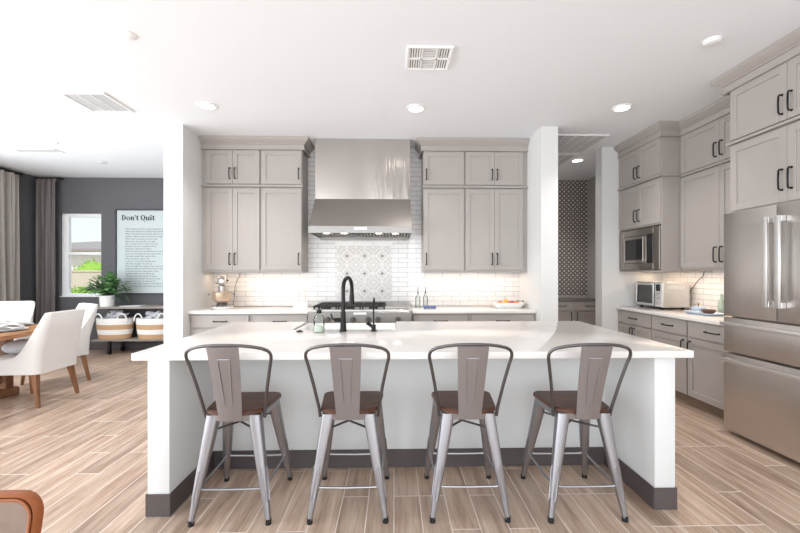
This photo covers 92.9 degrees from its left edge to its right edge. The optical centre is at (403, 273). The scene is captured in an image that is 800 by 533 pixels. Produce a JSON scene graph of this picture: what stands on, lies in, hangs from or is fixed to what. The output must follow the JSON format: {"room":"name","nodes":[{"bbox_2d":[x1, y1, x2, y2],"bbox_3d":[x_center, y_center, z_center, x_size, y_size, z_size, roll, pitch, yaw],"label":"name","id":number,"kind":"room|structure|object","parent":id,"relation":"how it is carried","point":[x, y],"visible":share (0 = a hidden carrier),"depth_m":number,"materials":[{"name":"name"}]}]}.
{"room":"kitchen","nodes":[
{"label":"kitchen","id":0,"kind":"room"},
{"bbox_2d":[0,167,35,323],"bbox_3d":[-6.370,-0.172,1.283,0.120,3.050,10.850,0,0,-1],"label":"wall","id":1,"kind":"structure","parent":0,"point":[27,183],"depth_m":6.51,"materials":[{"name":"grey paint"}]},
{"bbox_2d":[0,168,22,175],"bbox_3d":[-6.315,-1.644,3.998,0.109,0.040,4.675,0,0,-1],"label":"curtain rod","id":2,"kind":"object","parent":1,"relation":"attached to","point":[21,174],"visible":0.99,"depth_m":6.19,"materials":[{"name":"black metal"}]},
{"bbox_2d":[0,170,19,300],"bbox_3d":[-6.322,-0.147,5.639,0.231,2.960,1.257,0,0,-1],"label":"curtain","id":3,"kind":"object","parent":2,"relation":"hanging from","point":[9,181],"visible":0.73,"depth_m":6.10,"materials":[{"name":"beige fabric"}]},
{"bbox_2d":[53,177,163,342],"bbox_3d":[-4.666,-0.172,6.823,3.774,3.050,0.150,0,0,-1],"label":"wall","id":4,"kind":"structure","parent":0,"point":[73,195],"depth_m":6.74,"materials":[{"name":"grey paint"}]},
{"bbox_2d":[35,177,62,179],"bbox_3d":[-6.162,-1.658,6.651,0.435,0.040,0.124,0,0,-1],"label":"curtain rod","id":5,"kind":"object","parent":4,"relation":"attached to","point":[35,177],"visible":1,"depth_m":6.60,"materials":[{"name":"black metal"}]},
{"bbox_2d":[36,178,55,323],"bbox_3d":[-6.205,-0.154,6.596,0.352,2.975,0.174,0,0,-1],"label":"curtain","id":6,"kind":"object","parent":5,"relation":"hanging from","point":[45,188],"visible":0.84,"depth_m":6.58,"materials":[{"name":"beige fabric"}]},
{"bbox_2d":[59,214,100,296],"bbox_3d":[-5.705,-0.326,6.782,0.725,1.482,0.125,0,0,-1],"label":"window","id":7,"kind":"structure","parent":4,"relation":"in","point":[66,218],"depth_m":6.77,"materials":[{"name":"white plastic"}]},
{"bbox_2d":[89,343,163,349],"bbox_3d":[-4.606,1.293,6.741,3.650,0.120,0.014,0,0,-1],"label":"baseboard","id":8,"kind":"structure","parent":4,"relation":"attached to","point":[92,346],"depth_m":6.73,"materials":[{"name":"grey wood"}]},
{"bbox_2d":[115,209,163,293],"bbox_3d":[-4.491,-0.385,6.732,1.180,1.505,0.035,0,0,-1],"label":"framed print","id":9,"kind":"object","parent":4,"relation":"attached to","point":[139,233],"visible":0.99,"depth_m":6.73,"materials":[{"name":"white paper"}]},
{"bbox_2d":[164,124,213,343],"bbox_3d":[-2.643,-0.172,5.560,0.216,3.050,2.465,0,0,-1],"label":"wall","id":10,"kind":"structure","parent":0,"point":[187,288],"depth_m":4.33,"materials":[{"name":"white paint"}]},
{"bbox_2d":[0,0,799,179],"bbox_3d":[-0.633,-1.757,1.486,11.600,0.120,11.000,0,0,-1],"label":"ceiling","id":11,"kind":"structure","parent":0,"point":[314,69],"depth_m":3.12,"materials":[{"name":"paint"}]},
{"bbox_2d":[10,148,64,152],"bbox_3d":[-5.028,-1.690,5.239,0.580,0.014,0.180,0,0,-1],"label":"ceiling vent","id":12,"kind":"object","parent":11,"relation":"in","point":[22,150],"visible":1,"depth_m":5.22,"materials":[{"name":"white plastic"}]},
{"bbox_2d":[57,92,134,112],"bbox_3d":[-3.020,-1.690,3.769,0.430,0.014,0.430,0,0,-1],"label":"ceiling vent","id":13,"kind":"object","parent":11,"relation":"in","point":[101,102],"visible":1,"depth_m":3.75,"materials":[{"name":"white plastic"}]},
{"bbox_2d":[118,30,137,39],"bbox_3d":[-1.954,-1.693,2.702,0.112,0.008,0.112,0,0,-1],"label":"cap","id":14,"kind":"object","parent":11,"relation":"attached to","point":[126,34],"visible":1,"depth_m":2.69,"materials":[{"name":"white plastic"}]},
{"bbox_2d":[196,101,217,109],"bbox_3d":[-1.981,-1.691,3.844,0.194,0.012,0.194,0,0,-1],"label":"recessed light","id":15,"kind":"object","parent":11,"relation":"in","point":[205,105],"visible":1,"depth_m":3.83,"materials":[{"name":"white plastic"}]},
{"bbox_2d":[407,104,424,112],"bbox_3d":[0.132,-1.691,3.902,0.194,0.012,0.194,0,0,-1],"label":"recessed light","id":16,"kind":"object","parent":11,"relation":"in","point":[414,108],"visible":1,"depth_m":3.90,"materials":[{"name":"white plastic"}]},
{"bbox_2d":[406,45,453,70],"bbox_3d":[0.201,-1.689,2.990,0.350,0.016,0.320,0,0,-1],"label":"ceiling vent","id":17,"kind":"object","parent":11,"relation":"in","point":[418,57],"visible":1,"depth_m":2.97,"materials":[{"name":"white plastic"}]},
{"bbox_2d":[558,154,577,166],"bbox_3d":[2.149,-1.690,5.689,0.650,0.014,0.620,0,0,-1],"label":"ceiling vent","id":18,"kind":"object","parent":11,"relation":"in","point":[562,158],"visible":0.23,"depth_m":5.53,"materials":[{"name":"white plastic"}]},
{"bbox_2d":[558,134,609,153],"bbox_3d":[2.179,-1.690,4.995,0.680,0.014,0.710,0,0,-1],"label":"ceiling vent","id":19,"kind":"object","parent":11,"relation":"in","point":[567,143],"visible":0.72,"depth_m":4.90,"materials":[{"name":"white plastic"}]},
{"bbox_2d":[611,103,632,111],"bbox_3d":[2.238,-1.691,3.890,0.194,0.012,0.194,0,0,-1],"label":"recessed light","id":20,"kind":"object","parent":11,"relation":"in","point":[621,107],"visible":1,"depth_m":3.87,"materials":[{"name":"white plastic"}]},
{"bbox_2d":[702,35,722,46],"bbox_3d":[2.250,-1.684,2.771,0.120,0.026,0.120,0,0,-1],"label":"smoke detector","id":21,"kind":"object","parent":11,"relation":"attached to","point":[712,41],"visible":1,"depth_m":2.75,"materials":[{"name":"white plastic"}]},
{"bbox_2d":[0,350,799,532],"bbox_3d":[-0.633,1.393,1.486,11.600,0.080,11.000,0,0,-1],"label":"floor","id":22,"kind":"structure","parent":0,"point":[84,453],"depth_m":2.42,"materials":[{"name":"brown wood"}]},
{"bbox_2d":[0,301,34,339],"bbox_3d":[-5.460,0.873,5.148,0.524,0.961,0.651,0,0,-17],"label":"dining chair","id":23,"kind":"object","parent":22,"relation":"on","point":[21,310],"visible":0.22,"depth_m":5.39,"materials":[{"name":"white fabric"}]},
{"bbox_2d":[0,323,37,397],"bbox_3d":[-4.683,0.971,3.647,1.800,0.755,1.800,0,0,-1],"label":"dining table","id":24,"kind":"object","parent":22,"relation":"on","point":[7,388],"visible":0.55,"depth_m":4.13,"materials":[{"name":"brown wood"}]},
{"bbox_2d":[0,327,27,331],"bbox_3d":[-4.119,0.586,3.939,0.344,0.014,0.344,0,0,-1],"label":"charger plate","id":25,"kind":"object","parent":24,"relation":"on","point":[24,327],"visible":0.48,"depth_m":3.92,"materials":[{"name":"grey metal"}]},
{"bbox_2d":[0,327,23,330],"bbox_3d":[-4.119,0.578,3.939,0.284,0.016,0.284,0,0,-1],"label":"dinner plate","id":26,"kind":"object","parent":25,"relation":"on","point":[1,328],"visible":0.88,"depth_m":3.97,"materials":[{"name":"white ceramic"}]},
{"bbox_2d":[0,323,23,328],"bbox_3d":[-4.119,0.545,3.939,0.261,0.050,0.202,0,0,-9],"label":"napkin","id":27,"kind":"object","parent":26,"relation":"on","point":[11,325],"visible":1,"depth_m":3.95,"materials":[{"name":"white fabric"}]},
{"bbox_3d":[-4.427,0.586,4.322,0.344,0.014,0.344,0,0,-1],"label":"charger plate","id":28,"kind":"object","parent":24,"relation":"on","visible":0},
{"bbox_2d":[0,322,30,324],"bbox_3d":[-4.428,0.578,4.322,0.284,0.016,0.284,0,0,-1],"label":"dinner plate","id":29,"kind":"object","parent":28,"relation":"on","point":[24,322],"visible":0.23,"depth_m":4.38,"materials":[{"name":"white ceramic"}]},
{"bbox_2d":[0,318,30,322],"bbox_3d":[-4.427,0.543,4.322,0.263,0.045,0.202,0,0,-15],"label":"napkin","id":30,"kind":"object","parent":29,"relation":"on","point":[9,320],"visible":0.98,"depth_m":4.30,"materials":[{"name":"white fabric"}]},
{"bbox_2d":[0,490,43,532],"bbox_3d":[-1.289,0.987,0.820,0.550,0.736,0.537,0,0,-1],"label":"leather chair","id":31,"kind":"object","parent":22,"relation":"on","point":[21,511],"visible":1,"depth_m":1.05,"materials":[{"name":"brown leather"}]},
{"bbox_2d":[0,309,84,407],"bbox_3d":[-3.891,0.873,4.064,0.651,0.961,0.524,0,0,-1],"label":"dining chair","id":32,"kind":"object","parent":22,"relation":"on","point":[52,345],"visible":1,"depth_m":3.91,"materials":[{"name":"white fabric"}]},
{"bbox_2d":[0,354,17,359],"bbox_3d":[-3.977,0.887,4.062,0.480,0.069,0.400,0,0,-1],"label":"cushion","id":33,"kind":"object","parent":32,"relation":"on","point":[7,355],"depth_m":3.91,"materials":[{"name":"white fabric"}]},
{"bbox_2d":[1,339,28,353],"bbox_3d":[-4.056,0.777,4.061,0.320,0.150,0.320,0,0,-1],"label":"throw pillow","id":34,"kind":"object","parent":32,"relation":"on","point":[16,346],"visible":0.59,"depth_m":3.94,"materials":[{"name":"grey fabric"}]},
{"bbox_2d":[20,303,97,384],"bbox_3d":[-4.281,0.873,4.749,0.524,0.961,0.651,0,0,30],"label":"dining chair","id":35,"kind":"object","parent":22,"relation":"on","point":[90,309],"visible":0.19,"depth_m":4.79,"materials":[{"name":"white fabric"}]},
{"bbox_2d":[91,305,163,354],"bbox_3d":[-4.277,0.953,6.521,1.800,0.799,0.390,0,0,-1],"label":"console table","id":36,"kind":"object","parent":22,"relation":"on","point":[134,338],"visible":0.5,"depth_m":6.33,"materials":[{"name":"black metal"}]},
{"bbox_2d":[78,272,131,306],"bbox_3d":[-4.992,0.260,6.394,0.849,0.586,0.487,0,0,-1],"label":"potted plant","id":37,"kind":"object","parent":36,"relation":"on","point":[105,289],"visible":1,"depth_m":6.34,"materials":[{"name":"green plant"}]},
{"bbox_2d":[94,313,133,339],"bbox_3d":[-4.890,0.880,6.465,0.596,0.436,0.346,0,0,-1],"label":"storage basket","id":38,"kind":"object","parent":36,"relation":"on","point":[107,329],"visible":0.97,"depth_m":6.33,"materials":[{"name":"white fabric"}]},
{"bbox_2d":[103,310,128,318],"bbox_3d":[-4.878,0.770,6.465,0.419,0.295,0.200,0,0,-1],"label":"folded blanket","id":39,"kind":"object","parent":38,"relation":"in","point":[114,313],"visible":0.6,"depth_m":6.42,"materials":[{"name":"grey fabric"}]},
{"bbox_2d":[91,336,163,341],"bbox_3d":[-4.277,1.113,6.521,1.800,0.030,0.390,0,0,-1],"label":"shelf","id":40,"kind":"object","parent":36,"relation":"attached to","point":[134,338],"depth_m":6.33,"materials":[{"name":"brown wood"}]},
{"bbox_2d":[133,313,163,338],"bbox_3d":[-4.231,0.880,6.479,0.596,0.436,0.346,0,0,-1],"label":"storage basket","id":41,"kind":"object","parent":36,"relation":"on","point":[146,328],"visible":0.66,"depth_m":6.33,"materials":[{"name":"white fabric"}]},
{"bbox_2d":[145,310,163,318],"bbox_3d":[-4.219,0.764,6.479,0.416,0.307,0.200,0,0,-1],"label":"folded blanket","id":42,"kind":"object","parent":41,"relation":"in","point":[149,314],"visible":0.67,"depth_m":6.42,"materials":[{"name":"grey fabric"}]},
{"bbox_2d":[190,314,251,335],"bbox_3d":[-2.153,0.914,4.755,0.725,0.877,0.652,0,0,-1],"label":"base cabinet","id":43,"kind":"object","parent":22,"relation":"on","point":[199,323],"visible":0.25,"depth_m":4.47,"materials":[{"name":"grey paint"}]},
{"bbox_2d":[188,306,313,313],"bbox_3d":[-1.820,0.457,4.772,1.390,0.037,0.633,0,0,-1],"label":"countertop","id":44,"kind":"structure","parent":43,"relation":"on","point":[237,309],"depth_m":4.50,"materials":[{"name":"white stone"}]},
{"bbox_2d":[208,276,234,308],"bbox_3d":[-2.271,0.232,4.779,0.304,0.411,0.354,0,0,-22],"label":"stand mixer","id":45,"kind":"object","parent":44,"relation":"on","point":[222,297],"visible":1,"depth_m":4.67,"materials":[{"name":"silver metal"}]},
{"bbox_2d":[212,292,231,302],"bbox_3d":[-2.250,0.296,4.725,0.238,0.133,0.238,0,0,-22],"label":"bowl","id":46,"kind":"object","parent":45,"relation":"on","point":[218,297],"depth_m":4.64,"materials":[{"name":"silver metal"}]},
{"bbox_2d":[293,301,308,307],"bbox_3d":[-1.315,0.400,4.902,0.180,0.075,0.070,0,0,-1],"label":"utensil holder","id":47,"kind":"object","parent":44,"relation":"on","point":[301,304],"visible":1,"depth_m":4.87,"materials":[{"name":"white ceramic"}]},
{"bbox_2d":[184,344,291,527],"bbox_3d":[-0.938,0.857,2.228,0.464,0.992,0.562,0,0,-2],"label":"bar stool","id":48,"kind":"object","parent":22,"relation":"on","point":[230,404],"visible":1,"depth_m":2.06,"materials":[{"name":"grey metal"}]},
{"bbox_2d":[252,314,307,323],"bbox_3d":[-1.458,0.914,4.771,0.663,0.877,0.652,0,0,-1],"label":"base cabinet","id":49,"kind":"object","parent":22,"relation":"on","point":[255,317],"visible":0.2,"depth_m":4.49,"materials":[{"name":"grey paint"}]},
{"bbox_2d":[304,343,389,524],"bbox_3d":[-0.305,0.857,2.245,0.464,0.992,0.562,0,0,-1],"label":"bar stool","id":50,"kind":"object","parent":22,"relation":"on","point":[346,402],"visible":1,"depth_m":2.08,"materials":[{"name":"metal"}]},
{"bbox_2d":[308,301,411,322],"bbox_3d":[-0.511,0.861,4.751,1.214,0.985,0.728,0,0,-1],"label":"range","id":51,"kind":"object","parent":22,"relation":"on","point":[361,311],"visible":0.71,"depth_m":4.45,"materials":[{"name":"metal"}]},
{"bbox_2d":[308,305,411,311],"bbox_3d":[-0.512,0.438,4.787,1.214,0.020,0.655,0,0,-1],"label":"cooktop","id":52,"kind":"object","parent":51,"relation":"in","point":[324,309],"depth_m":4.52,"materials":[{"name":"metal"}]},
{"bbox_2d":[145,358,676,516],"bbox_3d":[0.056,0.916,2.788,3.004,0.874,1.287,0,0,-1],"label":"kitchen island","id":53,"kind":"object","parent":22,"relation":"on","point":[643,413],"visible":0.6,"depth_m":2.65,"materials":[{"name":"white paint"}]},
{"bbox_2d":[131,321,693,360],"bbox_3d":[0.064,0.458,2.796,3.136,0.040,1.357,0,0,-1],"label":"island countertop","id":54,"kind":"structure","parent":53,"relation":"on","point":[526,339],"depth_m":2.45,"materials":[{"name":"white stone"}]},
{"bbox_2d":[313,305,324,332],"bbox_3d":[-0.630,0.337,2.847,0.085,0.202,0.082,0,0,-1],"label":"soap dispenser","id":55,"kind":"object","parent":54,"relation":"on","point":[316,328],"visible":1,"depth_m":2.83,"materials":[{"name":"clear glass"}]},
{"bbox_2d":[330,276,354,331],"bbox_3d":[-0.441,0.228,2.956,0.106,0.420,0.252,0,0,32],"label":"kitchen faucet","id":56,"kind":"object","parent":54,"relation":"on","point":[342,320],"visible":1,"depth_m":2.88,"materials":[{"name":"black metal"}]},
{"bbox_2d":[297,323,395,329],"bbox_3d":[-0.466,0.573,3.227,0.806,0.240,0.497,0,0,-1],"label":"farmhouse sink","id":57,"kind":"object","parent":54,"relation":"in","point":[309,326],"visible":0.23,"depth_m":3.45,"materials":[{"name":"white ceramic"}]},
{"bbox_2d":[366,298,376,331],"bbox_3d":[-0.242,0.312,2.943,0.085,0.252,0.147,0,0,-1],"label":"tap","id":58,"kind":"object","parent":54,"relation":"on","point":[373,326],"visible":1,"depth_m":2.89,"materials":[{"name":"black metal"}]},
{"bbox_2d":[412,314,468,321],"bbox_3d":[0.442,0.914,4.813,0.675,0.877,0.652,0,0,-1],"label":"base cabinet","id":59,"kind":"object","parent":22,"relation":"on","point":[415,317],"visible":0.12,"depth_m":4.53,"materials":[{"name":"grey paint"}]},
{"bbox_2d":[410,306,536,313],"bbox_3d":[0.843,0.457,4.832,1.483,0.037,0.633,0,0,-1],"label":"countertop","id":60,"kind":"structure","parent":59,"relation":"on","point":[439,309],"depth_m":4.53,"materials":[{"name":"white stone"}]},
{"bbox_2d":[492,302,524,307],"bbox_3d":[1.342,0.403,4.861,0.400,0.070,0.220,0,0,-1],"label":"fruit tray","id":61,"kind":"object","parent":60,"relation":"on","point":[520,304],"visible":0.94,"depth_m":4.77,"materials":[{"name":"white ceramic"}]},
{"bbox_2d":[424,343,513,523],"bbox_3d":[0.363,0.857,2.254,0.464,0.992,0.562,0,0,-1],"label":"bar stool","id":62,"kind":"object","parent":22,"relation":"on","point":[470,402],"visible":1,"depth_m":2.09,"materials":[{"name":"metal"}]},
{"bbox_2d":[469,313,534,320],"bbox_3d":[1.183,0.914,4.830,0.804,0.877,0.652,0,0,-1],"label":"base cabinet","id":63,"kind":"object","parent":22,"relation":"on","point":[474,316],"visible":0.17,"depth_m":4.54,"materials":[{"name":"grey paint"}]},
{"bbox_2d":[558,301,572,320],"bbox_3d":[2.625,0.914,6.656,0.545,0.877,0.469,0,0,-1],"label":"pantry cabinet","id":64,"kind":"object","parent":22,"relation":"on","point":[565,308],"visible":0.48,"depth_m":6.46,"materials":[{"name":"grey paint"}]},
{"bbox_2d":[558,298,594,300],"bbox_3d":[2.551,0.457,6.675,1.598,0.037,0.443,0,0,-1],"label":"countertop","id":65,"kind":"structure","parent":64,"relation":"on","point":[559,299],"depth_m":6.46,"materials":[{"name":"grey stone"}]},
{"bbox_2d":[521,343,631,523],"bbox_3d":[1.005,0.857,2.255,0.464,0.992,0.562,0,0,-1],"label":"bar stool","id":66,"kind":"object","parent":22,"relation":"on","point":[584,404],"visible":1,"depth_m":2.09,"materials":[{"name":"metal"}]},
{"bbox_2d":[573,301,594,324],"bbox_3d":[3.124,0.914,6.667,0.450,0.877,0.469,0,0,-1],"label":"pantry cabinet","id":67,"kind":"object","parent":22,"relation":"on","point":[583,311],"visible":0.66,"depth_m":6.47,"materials":[{"name":"grey paint"}]},
{"bbox_2d":[618,309,652,339],"bbox_3d":[3.176,0.914,4.784,0.652,0.877,0.667,0,0,-1],"label":"base cabinet","id":68,"kind":"object","parent":22,"relation":"on","point":[638,324],"visible":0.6,"depth_m":4.73,"materials":[{"name":"grey paint"}]},
{"bbox_2d":[652,315,694,404],"bbox_3d":[3.190,0.914,4.177,0.652,0.877,0.544,0,0,-1],"label":"base cabinet","id":69,"kind":"object","parent":22,"relation":"on","point":[667,330],"visible":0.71,"depth_m":4.04,"materials":[{"name":"grey paint"}]},
{"bbox_2d":[687,321,730,417],"bbox_3d":[3.203,0.914,3.593,0.652,0.877,0.620,0,0,-1],"label":"base cabinet","id":70,"kind":"object","parent":22,"relation":"on","point":[706,369],"visible":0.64,"depth_m":3.67,"materials":[{"name":"grey paint"}]},
{"bbox_2d":[616,306,731,325],"bbox_3d":[3.199,0.457,4.201,0.633,0.037,1.833,0,0,-1],"label":"countertop","id":71,"kind":"structure","parent":70,"relation":"on","point":[677,313],"depth_m":4.18,"materials":[{"name":"white stone"}]},
{"bbox_2d":[634,281,689,309],"bbox_3d":[3.236,0.270,4.803,0.395,0.335,0.492,0,0,-1],"label":"microwave","id":72,"kind":"object","parent":71,"relation":"on","point":[663,294],"visible":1,"depth_m":4.56,"materials":[{"name":"silver metal"}]},
{"bbox_2d":[684,310,723,315],"bbox_3d":[3.220,0.425,4.063,0.240,0.026,0.380,0,0,-1],"label":"serving tray","id":73,"kind":"object","parent":71,"relation":"on","point":[686,311],"visible":0.64,"depth_m":3.97,"materials":[{"name":"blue ceramic"}]},
{"bbox_2d":[689,303,705,312],"bbox_3d":[3.218,0.374,4.148,0.100,0.101,0.150,0,0,-1],"label":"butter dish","id":74,"kind":"object","parent":73,"relation":"on","point":[697,309],"visible":0.92,"depth_m":4.12,"materials":[{"name":"white ceramic"}]},
{"bbox_2d":[718,293,723,312],"bbox_3d":[3.454,0.326,4.128,0.064,0.224,0.063,0,0,-1],"label":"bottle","id":75,"kind":"object","parent":71,"relation":"on","point":[720,302],"visible":0.79,"depth_m":4.11,"materials":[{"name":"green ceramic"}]},
{"bbox_2d":[720,201,799,462],"bbox_3d":[3.119,0.423,2.813,0.839,1.860,0.905,0,0,-1],"label":"refrigerator","id":76,"kind":"object","parent":22,"relation":"on","point":[762,245],"visible":1,"depth_m":2.89,"materials":[{"name":"metal"}]},
{"bbox_2d":[730,120,799,212],"bbox_3d":[3.154,-0.803,2.776,0.787,0.577,1.000,0,0,-1],"label":"upper cabinet","id":77,"kind":"object","parent":76,"relation":"on","point":[764,168],"visible":0.99,"depth_m":2.94,"materials":[{"name":"grey paint"}]},
{"bbox_2d":[725,55,799,146],"bbox_3d":[3.153,-1.335,2.782,0.787,0.484,1.012,0,0,-1],"label":"upper cabinet","id":78,"kind":"object","parent":77,"relation":"on","point":[770,101],"visible":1,"depth_m":2.93,"materials":[{"name":"grey paint"}]},
{"bbox_2d":[461,305,493,305],"bbox_3d":[-0.474,-0.172,5.192,4.103,3.050,0.118,0,0,-1],"label":"wall","id":79,"kind":"structure","parent":0,"point":[461,305],"depth_m":5.17,"materials":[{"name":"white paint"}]},
{"bbox_2d":[201,150,260,186],"bbox_3d":[-2.155,-1.330,4.898,0.728,0.494,0.367,0,0,-1],"label":"upper cabinet","id":80,"kind":"object","parent":79,"relation":"attached to","point":[220,168],"visible":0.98,"depth_m":4.76,"materials":[{"name":"grey paint"}]},
{"bbox_2d":[202,187,265,272],"bbox_3d":[-2.155,-0.548,4.898,0.728,1.070,0.367,0,0,-1],"label":"upper cabinet","id":81,"kind":"object","parent":79,"relation":"attached to","point":[231,216],"visible":0.98,"depth_m":4.76,"materials":[{"name":"grey paint"}]},
{"bbox_2d":[260,150,307,191],"bbox_3d":[-1.524,-1.330,4.912,0.530,0.494,0.367,0,0,-1],"label":"upper cabinet","id":82,"kind":"object","parent":79,"relation":"attached to","point":[279,168],"visible":0.98,"depth_m":4.77,"materials":[{"name":"grey paint"}]},
{"bbox_2d":[261,187,307,272],"bbox_3d":[-1.530,-0.548,4.912,0.518,1.070,0.367,0,0,-1],"label":"upper cabinet","id":83,"kind":"object","parent":79,"relation":"attached to","point":[284,210],"visible":1,"depth_m":4.78,"materials":[{"name":"grey paint"}]},
{"bbox_2d":[308,139,411,239],"bbox_3d":[-0.509,-1.071,4.791,1.214,1.248,0.654,0,0,-1],"label":"range hood","id":84,"kind":"object","parent":79,"relation":"attached to","point":[362,186],"visible":1,"depth_m":4.78,"materials":[{"name":"metal"}]},
{"bbox_2d":[214,148,518,305],"bbox_3d":[-0.473,-0.632,5.127,4.103,2.130,0.012,0,0,-1],"label":"tiled wall","id":85,"kind":"structure","parent":79,"relation":"attached to","point":[320,282],"depth_m":5.13,"materials":[{"name":"white tile"}]},
{"bbox_2d":[198,135,314,157],"bbox_3d":[-1.851,-1.620,4.888,1.336,0.150,0.400,0,0,-1],"label":"trim","id":86,"kind":"structure","parent":85,"relation":"attached to","point":[303,143],"depth_m":4.74,"materials":[{"name":"grey paint"}]},
{"bbox_2d":[335,241,391,245],"bbox_3d":[-0.526,-0.404,5.113,0.766,0.062,0.012,0,0,-1],"label":"trim","id":87,"kind":"structure","parent":85,"relation":"attached to","point":[337,243],"depth_m":5.11,"materials":[{"name":"white tile"}]},
{"bbox_2d":[337,246,390,298],"bbox_3d":[-0.526,-0.011,5.115,0.727,0.717,0.008,0,0,-1],"label":"panel","id":88,"kind":"object","parent":85,"relation":"attached to","point":[369,267],"visible":1,"depth_m":5.11,"materials":[{"name":"tile"}]},
{"bbox_2d":[415,137,529,158],"bbox_3d":[0.874,-1.620,4.949,1.416,0.150,0.400,0,0,-1],"label":"trim","id":89,"kind":"structure","parent":85,"relation":"attached to","point":[422,143],"depth_m":4.79,"materials":[{"name":"grey paint"}]},
{"bbox_2d":[421,188,463,272],"bbox_3d":[0.514,-0.548,4.957,0.524,1.070,0.367,0,0,-1],"label":"upper cabinet","id":90,"kind":"object","parent":79,"relation":"attached to","point":[442,209],"visible":1,"depth_m":4.82,"materials":[{"name":"grey paint"}]},
{"bbox_2d":[421,151,464,192],"bbox_3d":[0.508,-1.330,4.957,0.536,0.494,0.367,0,0,-1],"label":"upper cabinet","id":91,"kind":"object","parent":79,"relation":"attached to","point":[439,169],"visible":0.98,"depth_m":4.82,"materials":[{"name":"grey paint"}]},
{"bbox_2d":[463,188,526,272],"bbox_3d":[1.179,-0.548,4.972,0.805,1.070,0.367,0,0,-1],"label":"upper cabinet","id":92,"kind":"object","parent":79,"relation":"attached to","point":[495,220],"visible":1,"depth_m":4.83,"materials":[{"name":"grey paint"}]},
{"bbox_2d":[464,151,527,188],"bbox_3d":[1.179,-1.330,4.972,0.805,0.494,0.367,0,0,-1],"label":"upper cabinet","id":93,"kind":"object","parent":79,"relation":"attached to","point":[492,170],"visible":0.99,"depth_m":4.83,"materials":[{"name":"grey paint"}]},
{"bbox_2d":[519,127,557,320],"bbox_3d":[1.666,-0.172,5.644,0.197,3.050,2.490,0,0,-1],"label":"wall","id":94,"kind":"structure","parent":0,"point":[538,286],"depth_m":4.40,"materials":[{"name":"white paint"}]},
{"bbox_2d":[558,295,586,297],"bbox_3d":[2.600,-0.172,6.985,1.730,3.050,0.150,0,0,-1],"label":"wall","id":95,"kind":"structure","parent":0,"point":[559,296],"depth_m":6.92,"materials":[{"name":"paint"}]},
{"bbox_2d":[558,180,586,294],"bbox_3d":[2.542,-0.652,6.903,1.610,2.090,0.010,0,0,-1],"label":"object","id":96,"kind":"object","parent":95,"relation":"attached to","point":[572,194],"visible":0.36,"depth_m":6.91,"materials":[{"name":"black tile"}]},
{"bbox_2d":[587,177,594,298],"bbox_3d":[3.425,-0.172,6.103,0.120,3.050,1.629,0,0,-1],"label":"wall","id":97,"kind":"structure","parent":0,"point":[591,182],"depth_m":6.76,"materials":[{"name":"paint"}]},
{"bbox_2d":[595,147,662,330],"bbox_3d":[3.081,-0.172,5.198,0.828,3.050,0.164,0,0,-1],"label":"wall","id":98,"kind":"structure","parent":0,"point":[613,287],"depth_m":5.11,"materials":[{"name":"white paint"}]},
{"bbox_2d":[614,27,799,157],"bbox_3d":[2.930,-1.620,3.689,0.447,0.150,2.845,0,0,-1],"label":"trim","id":99,"kind":"structure","parent":98,"relation":"attached to","point":[787,48],"depth_m":3.29,"materials":[{"name":"grey paint"}]},
{"bbox_3d":[3.667,-0.172,0.687,0.118,3.050,9.210,0,0,-1],"label":"wall","id":100,"kind":"structure","parent":0,"visible":0},
{"bbox_2d":[618,137,681,190],"bbox_3d":[3.183,-1.340,4.710,0.641,0.474,0.815,0,0,-1],"label":"upper cabinet","id":101,"kind":"object","parent":100,"relation":"attached to","point":[660,157],"visible":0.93,"depth_m":4.47,"materials":[{"name":"grey paint"}]},
{"bbox_2d":[663,271,723,311],"bbox_3d":[3.524,0.143,4.153,0.012,0.580,1.946,0,0,-1],"label":"tiled wall","id":102,"kind":"structure","parent":100,"relation":"attached to","point":[706,292],"depth_m":4.45,"materials":[{"name":"white tile"}]},
{"bbox_2d":[619,176,711,271],"bbox_3d":[3.183,-0.562,4.717,0.641,1.080,0.801,0,0,-1],"label":"upper cabinet","id":103,"kind":"object","parent":102,"relation":"attached to","point":[655,202],"visible":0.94,"depth_m":4.32,"materials":[{"name":"grey paint"}]},
{"bbox_2d":[619,225,660,269],"bbox_3d":[3.124,-0.297,4.715,0.496,0.502,0.773,0,0,-1],"label":"microwave oven","id":104,"kind":"object","parent":103,"relation":"in","point":[639,249],"visible":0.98,"depth_m":4.65,"materials":[{"name":"metal"}]},
{"bbox_2d":[681,162,729,270],"bbox_3d":[3.318,-0.559,3.800,0.412,1.055,1.035,0,0,-1],"label":"upper cabinet","id":105,"kind":"object","parent":102,"relation":"attached to","point":[705,194],"visible":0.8,"depth_m":3.98,"materials":[{"name":"grey paint"}]},
{"bbox_2d":[680,114,729,176],"bbox_3d":[3.318,-1.332,3.800,0.412,0.490,1.035,0,0,-1],"label":"upper cabinet","id":106,"kind":"object","parent":100,"relation":"attached to","point":[703,148],"visible":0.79,"depth_m":3.96,"materials":[{"name":"grey paint"}]},
{"label":"outside","id":107,"kind":"structure","parent":0,"visible":0},
{"bbox_3d":[-10.746,1.553,33.319,60.000,0.100,52.900,0,0,-1],"label":"gravel yard","id":108,"kind":"structure","parent":107,"visible":0},
{"bbox_2d":[71,270,100,289],"bbox_3d":[-13.289,0.723,12.832,34.000,1.660,0.310,0,0,-1],"label":"wall","id":109,"kind":"structure","parent":108,"relation":"on","point":[79,278],"depth_m":12.76,"materials":[{"name":"beige paint"}]},
{"bbox_2d":[71,241,100,269],"bbox_3d":[-17.431,-0.557,28.118,18.000,4.220,10.400,0,0,-1],"label":"house","id":110,"kind":"structure","parent":108,"relation":"on","point":[95,246],"depth_m":23.56,"materials":[{"name":"white paint"}]},
{"bbox_2d":[73,257,100,269],"bbox_3d":[-16.331,0.381,20.145,2.279,2.493,2.104,0,0,-1],"label":"shrub","id":111,"kind":"object","parent":108,"relation":"on","point":[89,265],"visible":0.16,"depth_m":19.73,"materials":[{"name":"green plant"}]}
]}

